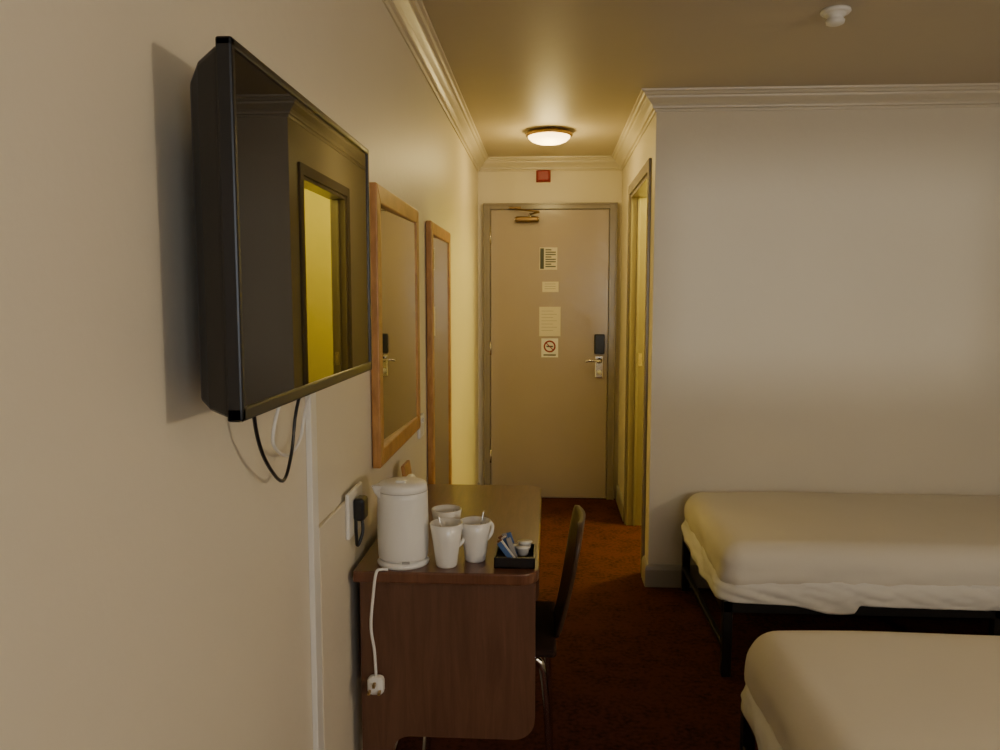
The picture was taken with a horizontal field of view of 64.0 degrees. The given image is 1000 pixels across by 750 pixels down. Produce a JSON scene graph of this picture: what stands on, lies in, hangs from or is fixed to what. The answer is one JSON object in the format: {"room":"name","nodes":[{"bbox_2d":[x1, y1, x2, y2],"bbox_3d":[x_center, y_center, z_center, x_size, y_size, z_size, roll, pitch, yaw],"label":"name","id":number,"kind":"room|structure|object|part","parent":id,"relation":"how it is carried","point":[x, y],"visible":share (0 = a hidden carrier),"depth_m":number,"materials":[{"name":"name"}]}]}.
{"room":"hotel room","nodes":[
{"label":"hotel room","id":0,"kind":"room"},
{"bbox_2d":[0,0,478,749],"bbox_3d":[-0.419,0.056,1.792,0.110,2.325,7.700,0,6,3],"label":"wall","id":1,"kind":"structure","parent":0,"point":[154,567],"depth_m":0.99,"materials":[{"name":"paint"}]},
{"bbox_2d":[190,36,371,421],"bbox_3d":[-0.345,-0.202,1.304,0.113,0.452,0.716,0,6,3],"label":"television","id":2,"kind":"object","parent":1,"relation":"attached to","point":[282,201],"visible":1,"depth_m":1.07,"materials":[{"name":"black plastic"}]},
{"bbox_2d":[252,394,310,482],"bbox_3d":[-0.360,0.091,1.329,0.042,0.184,0.326,0,6,3],"label":"cable","id":3,"kind":"object","parent":2,"relation":"attached to","point":[293,449],"visible":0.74,"depth_m":1.36,"materials":[{"name":"black plastic"}]},
{"bbox_2d":[305,392,323,749],"bbox_3d":[-0.380,0.524,1.648,0.012,1.180,0.040,0,6,3],"label":"cable trunking","id":4,"kind":"object","parent":1,"relation":"attached to","point":[311,419],"visible":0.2,"depth_m":1.63,"materials":[{"name":"white plastic"}]},
{"bbox_2d":[345,481,367,546],"bbox_3d":[-0.339,0.341,1.935,0.037,0.139,0.140,0,6,3],"label":"wall socket","id":5,"kind":"object","parent":1,"relation":"attached to","point":[356,503],"depth_m":1.90,"materials":[{"name":"white plastic"}]},
{"bbox_2d":[369,182,420,467],"bbox_3d":[-0.318,-0.160,2.495,0.025,0.770,0.690,0,6,3],"label":"wall mirror","id":6,"kind":"object","parent":1,"relation":"attached to","point":[394,224],"visible":0.98,"depth_m":2.41,"materials":[{"name":"brown wood"}]},
{"bbox_3d":[-0.319,-0.160,2.495,0.005,0.678,0.598,0,6,5],"label":"glass","id":7,"kind":"part","parent":6,"relation":"part of","materials":[{"name":"silver mirror"}]},
{"bbox_2d":[417,413,423,438],"bbox_3d":[-0.295,0.190,3.005,0.015,0.085,0.100,0,6,3],"label":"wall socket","id":8,"kind":"object","parent":1,"relation":"attached to","point":[420,431],"visible":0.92,"depth_m":2.98,"materials":[{"name":"white plastic"}]},
{"bbox_2d":[426,221,451,483],"bbox_3d":[-0.260,0.002,3.473,0.025,1.270,0.610,0,6,3],"label":"wall mirror","id":9,"kind":"object","parent":1,"relation":"attached to","point":[438,240],"visible":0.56,"depth_m":3.42,"materials":[{"name":"brown wood"}]},
{"bbox_3d":[-0.261,0.002,3.473,0.005,1.178,0.518,0,6,5],"label":"glass","id":10,"kind":"part","parent":9,"relation":"part of","materials":[{"name":"silver mirror"}]},
{"bbox_2d":[395,482,708,748],"bbox_3d":[1.172,1.169,1.788,3.100,0.110,7.470,0,6,3],"label":"baseboard","id":11,"kind":"structure","parent":1,"relation":"attached to","point":[653,575],"depth_m":3.86,"materials":[{"name":"beige paint"}]},
{"bbox_2d":[382,0,999,171],"bbox_3d":[1.173,-1.049,1.590,3.100,0.087,7.500,0,6,3],"label":"trim","id":12,"kind":"structure","parent":1,"relation":"attached to","point":[411,18],"depth_m":3.59,"materials":[{"name":"white paint"}]},
{"bbox_2d":[478,171,621,498],"bbox_3d":[1.400,-0.298,5.473,3.100,2.325,0.100,0,6,3],"label":"wall","id":13,"kind":"structure","parent":0,"point":[564,186],"depth_m":5.41,"materials":[{"name":"paint"}]},
{"bbox_2d":[536,170,550,181],"bbox_3d":[0.291,-1.335,5.367,0.097,0.080,0.045,0,6,3],"label":"fire alarm sounder","id":14,"kind":"object","parent":13,"relation":"attached to","point":[541,175],"visible":1,"depth_m":5.34,"materials":[{"name":"red plastic"}]},
{"bbox_2d":[491,209,608,497],"bbox_3d":[0.336,-0.131,5.491,0.797,1.973,0.021,0,6,3],"label":"leaf","id":15,"kind":"object","parent":13,"relation":"attached to","point":[549,414],"visible":0.8,"depth_m":5.48,"materials":[{"name":"beige wood"}]},
{"bbox_2d":[514,212,539,222],"bbox_3d":[0.180,-1.056,5.343,0.172,0.067,0.114,0,6,3],"label":"door closer","id":16,"kind":"object","parent":15,"relation":"attached to","point":[519,219],"depth_m":5.36,"materials":[{"name":"brown metal"}]},
{"bbox_2d":[515,208,538,211],"bbox_3d":[0.179,-1.097,5.326,0.181,0.039,0.012,3,6,30],"label":"door closer arm","id":17,"kind":"object","parent":16,"relation":"attached to","point":[515,208],"depth_m":5.32,"materials":[{"name":"brown metal"}]},
{"bbox_2d":[539,247,556,269],"bbox_3d":[0.328,-0.788,5.416,0.120,0.150,0.003,0,6,3],"label":"notice","id":18,"kind":"object","parent":15,"relation":"attached to","point":[553,249],"visible":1,"depth_m":5.41,"materials":[{"name":"paper"}]},
{"bbox_2d":[541,338,557,356],"bbox_3d":[0.340,-0.185,5.473,0.115,0.130,0.003,0,6,3],"label":"no smoking sign","id":19,"kind":"object","parent":15,"relation":"attached to","point":[543,340],"visible":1,"depth_m":5.47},
{"bbox_2d":[544,340,555,351],"bbox_3d":[0.340,-0.195,5.471,0.083,0.083,0.010,0,6,3],"label":"ring","id":20,"kind":"object","parent":19,"relation":"attached to","point":[549,340],"depth_m":5.47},
{"bbox_2d":[539,307,560,335],"bbox_3d":[0.340,-0.365,5.456,0.145,0.200,0.003,0,6,3],"label":"information sheet","id":21,"kind":"object","parent":15,"relation":"attached to","point":[554,323],"visible":1,"depth_m":5.46,"materials":[{"name":"paper"}]},
{"bbox_2d":[542,282,558,291],"bbox_3d":[0.343,-0.599,5.433,0.110,0.070,0.003,0,6,3],"label":"notice","id":22,"kind":"object","parent":15,"relation":"attached to","point":[544,289],"visible":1,"depth_m":5.43,"materials":[{"name":"paper"}]},
{"bbox_2d":[595,355,602,377],"bbox_3d":[0.676,-0.056,5.461,0.058,0.155,0.012,0,6,3],"label":"lock plate","id":23,"kind":"object","parent":15,"relation":"attached to","point":[597,366],"depth_m":5.45,"materials":[{"name":"silver metal"}]},
{"bbox_2d":[594,334,604,353],"bbox_3d":[0.676,-0.210,5.437,0.070,0.135,0.030,0,6,3],"label":"lock reader","id":24,"kind":"object","parent":15,"relation":"attached to","point":[599,339],"visible":1,"depth_m":5.42,"materials":[{"name":"black plastic"}]},
{"bbox_2d":[483,202,617,499],"bbox_3d":[0.338,-0.148,5.480,0.900,2.025,0.042,0,6,3],"label":"frame","id":25,"kind":"object","parent":13,"relation":"attached to","point":[613,206],"visible":0.85,"depth_m":5.44,"materials":[{"name":"brown wood"}]},
{"bbox_2d":[618,117,653,556],"bbox_3d":[0.813,-0.220,4.660,0.085,2.325,1.600,0,6,3],"label":"wall","id":26,"kind":"structure","parent":0,"point":[643,151],"depth_m":5.11,"materials":[{"name":"paint"}]},
{"bbox_2d":[623,158,651,572],"bbox_3d":[0.791,-0.059,4.400,0.103,2.055,0.980,0,6,3],"label":"trim","id":27,"kind":"structure","parent":26,"relation":"attached to","point":[639,190],"depth_m":4.78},
{"bbox_2d":[638,353,641,365],"bbox_3d":[0.842,-0.091,4.811,0.023,0.080,0.002,0,6,3],"label":"strike plate","id":28,"kind":"object","parent":26,"relation":"attached to","point":[639,354],"visible":1,"depth_m":4.81,"materials":[{"name":"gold metal"}]},
{"bbox_2d":[395,497,988,749],"bbox_3d":[1.173,1.272,1.813,3.300,0.100,7.700,0,6,3],"label":"floor","id":29,"kind":"structure","parent":0,"point":[635,666],"depth_m":3.18,"materials":[{"name":"carpet"}]},
{"bbox_2d":[353,484,541,749],"bbox_3d":[-0.102,0.793,2.349,0.438,0.750,0.895,0,6,3],"label":"desk","id":30,"kind":"object","parent":29,"relation":"on","point":[455,647],"visible":0.9,"depth_m":1.91,"materials":[{"name":"brown wood"}]},
{"bbox_2d":[372,474,428,569],"bbox_3d":[-0.225,0.351,1.951,0.127,0.208,0.166,5,7,40],"label":"electric kettle","id":31,"kind":"object","parent":30,"relation":"on","point":[402,502],"visible":1,"depth_m":1.89,"materials":[{"name":"white plastic"}]},
{"bbox_2d":[367,568,387,695],"bbox_3d":[-0.289,0.606,1.877,0.051,0.305,0.044,0,6,3],"label":"power cord","id":32,"kind":"object","parent":31,"relation":"attached to","point":[375,682],"visible":1,"depth_m":1.88,"materials":[{"name":"white plastic"}]},
{"bbox_3d":[-0.282,0.282,1.912,0.035,0.042,0.035,3,6,26],"label":"spout","id":33,"kind":"part","parent":31,"relation":"part of","materials":[{"name":"white plastic"}]},
{"bbox_2d":[401,460,411,475],"bbox_3d":[-0.280,0.338,2.515,0.054,0.125,0.100,0,6,3],"label":"holder","id":34,"kind":"object","parent":30,"relation":"on","point":[406,467],"visible":0.19,"depth_m":2.49,"materials":[{"name":"brown wood"}]},
{"bbox_2d":[431,505,461,519],"bbox_3d":[-0.138,0.393,2.066,0.080,0.101,0.083,-1,6,-9],"label":"coffee mug","id":35,"kind":"object","parent":30,"relation":"on","point":[444,511],"visible":0.46,"depth_m":2.05,"materials":[{"name":"white ceramic"}]},
{"bbox_2d":[430,518,464,568],"bbox_3d":[-0.124,0.405,1.918,0.087,0.106,0.079,0,6,3],"label":"coffee mug","id":36,"kind":"object","parent":30,"relation":"on","point":[446,539],"visible":0.99,"depth_m":1.90,"materials":[{"name":"white ceramic"}]},
{"bbox_3d":[-0.125,0.847,1.938,0.418,0.722,0.025,0,6,3],"label":"panel","id":37,"kind":"part","parent":30,"relation":"part of","materials":[{"name":"brown wood"}]},
{"bbox_2d":[460,516,493,562],"bbox_3d":[-0.058,0.405,1.960,0.084,0.099,0.079,0,6,3],"label":"coffee mug","id":38,"kind":"object","parent":30,"relation":"on","point":[476,535],"visible":0.98,"depth_m":1.94,"materials":[{"name":"white ceramic"}]},
{"bbox_3d":[-0.027,0.387,1.983,0.030,0.053,0.010,-4,7,-36],"label":"handle","id":39,"kind":"part","parent":38,"relation":"part of","materials":[{"name":"white ceramic"}]},
{"bbox_2d":[494,532,535,568],"bbox_3d":[0.037,0.424,1.953,0.097,0.062,0.115,0,6,3],"label":"tray","id":40,"kind":"object","parent":30,"relation":"on","point":[509,554],"visible":1,"depth_m":1.93,"materials":[{"name":"black plastic"}]},
{"bbox_2d":[515,544,530,555],"bbox_3d":[0.056,0.427,1.950,0.038,0.020,0.038,0,6,3],"label":"pot","id":41,"kind":"object","parent":40,"relation":"on","point":[520,549],"depth_m":1.94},
{"bbox_2d":[517,539,532,549],"bbox_3d":[0.062,0.420,1.979,0.038,0.020,0.038,0,6,3],"label":"pot","id":42,"kind":"object","parent":40,"relation":"on","point":[522,542],"depth_m":1.97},
{"bbox_3d":[-0.075,0.768,2.763,0.418,0.722,0.025,0,6,3],"label":"panel","id":43,"kind":"part","parent":30,"relation":"part of","materials":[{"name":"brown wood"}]},
{"bbox_2d":[422,505,585,749],"bbox_3d":[0.010,0.776,2.339,0.470,0.764,0.360,0,6,3],"label":"desk chair","id":44,"kind":"object","parent":29,"relation":"on","point":[550,617],"visible":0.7,"depth_m":2.23,"materials":[{"name":"fabric"}]},
{"bbox_3d":[-0.195,0.966,2.203,0.062,0.412,0.021,0,6,3],"label":"leg","id":45,"kind":"part","parent":44,"relation":"part of","materials":[{"name":"silver metal"}]},
{"bbox_3d":[0.117,0.966,2.184,0.061,0.414,0.022,0,6,3],"label":"leg frame","id":46,"kind":"part","parent":44,"relation":"part of","materials":[{"name":"silver metal"}]},
{"bbox_3d":[-0.031,0.733,2.337,0.388,0.023,0.360,0,6,3],"label":"seat","id":47,"kind":"part","parent":44,"relation":"part of","materials":[{"name":"fabric"}]},
{"bbox_3d":[0.136,0.935,2.512,0.061,0.414,0.022,0,6,3],"label":"leg frame","id":48,"kind":"part","parent":44,"relation":"part of","materials":[{"name":"silver metal"}]},
{"bbox_3d":[0.201,0.559,2.306,0.088,0.325,0.330,0,6,3],"label":"backrest","id":49,"kind":"part","parent":44,"relation":"part of","materials":[{"name":"brown wood"}]},
{"bbox_2d":[681,492,999,676],"bbox_3d":[1.786,0.824,3.307,1.952,0.505,0.939,0,6,3],"label":"bed","id":50,"kind":"object","parent":29,"relation":"on","point":[900,555],"visible":1,"depth_m":2.93,"materials":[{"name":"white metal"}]},
{"bbox_3d":[1.796,0.679,3.301,1.932,0.214,0.919,0,6,3],"label":"mattress","id":51,"kind":"part","parent":50,"relation":"part of","materials":[{"name":"white fabric"}]},
{"bbox_2d":[740,631,999,749],"bbox_3d":[1.652,0.977,1.798,2.041,0.490,0.914,0,6,3],"label":"bed","id":52,"kind":"object","parent":29,"relation":"on","point":[803,690],"visible":1,"depth_m":1.91,"materials":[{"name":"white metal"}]},
{"bbox_3d":[1.665,1.093,1.817,2.000,0.255,0.880,0,6,3],"label":"frame","id":53,"kind":"part","parent":52,"relation":"part of","materials":[{"name":"black metal"}]},
{"bbox_2d":[422,0,999,156],"bbox_3d":[1.173,-1.142,1.581,3.300,0.100,7.700,0,6,3],"label":"ceiling","id":54,"kind":"structure","parent":0,"point":[518,67],"depth_m":3.06,"materials":[{"name":"paint"}]},
{"bbox_2d":[526,128,572,144],"bbox_3d":[0.276,-1.336,4.504,0.264,0.074,0.264,0,6,3],"label":"ceiling lamp","id":55,"kind":"object","parent":54,"relation":"attached to","point":[541,136],"depth_m":4.42,"materials":[{"name":"white glass"}]},
{"bbox_2d":[820,5,851,26],"bbox_3d":[1.094,-1.166,2.610,0.096,0.049,0.096,0,6,3],"label":"smoke detector","id":56,"kind":"object","parent":54,"relation":"attached to","point":[835,14],"visible":1,"depth_m":2.59,"materials":[{"name":"white plastic"}]},
{"bbox_2d":[646,107,999,564],"bbox_3d":[1.783,-0.133,3.755,2.130,2.325,0.100,0,6,3],"label":"wall","id":57,"kind":"structure","parent":0,"point":[825,286],"depth_m":3.70,"materials":[{"name":"paint"}]}
]}

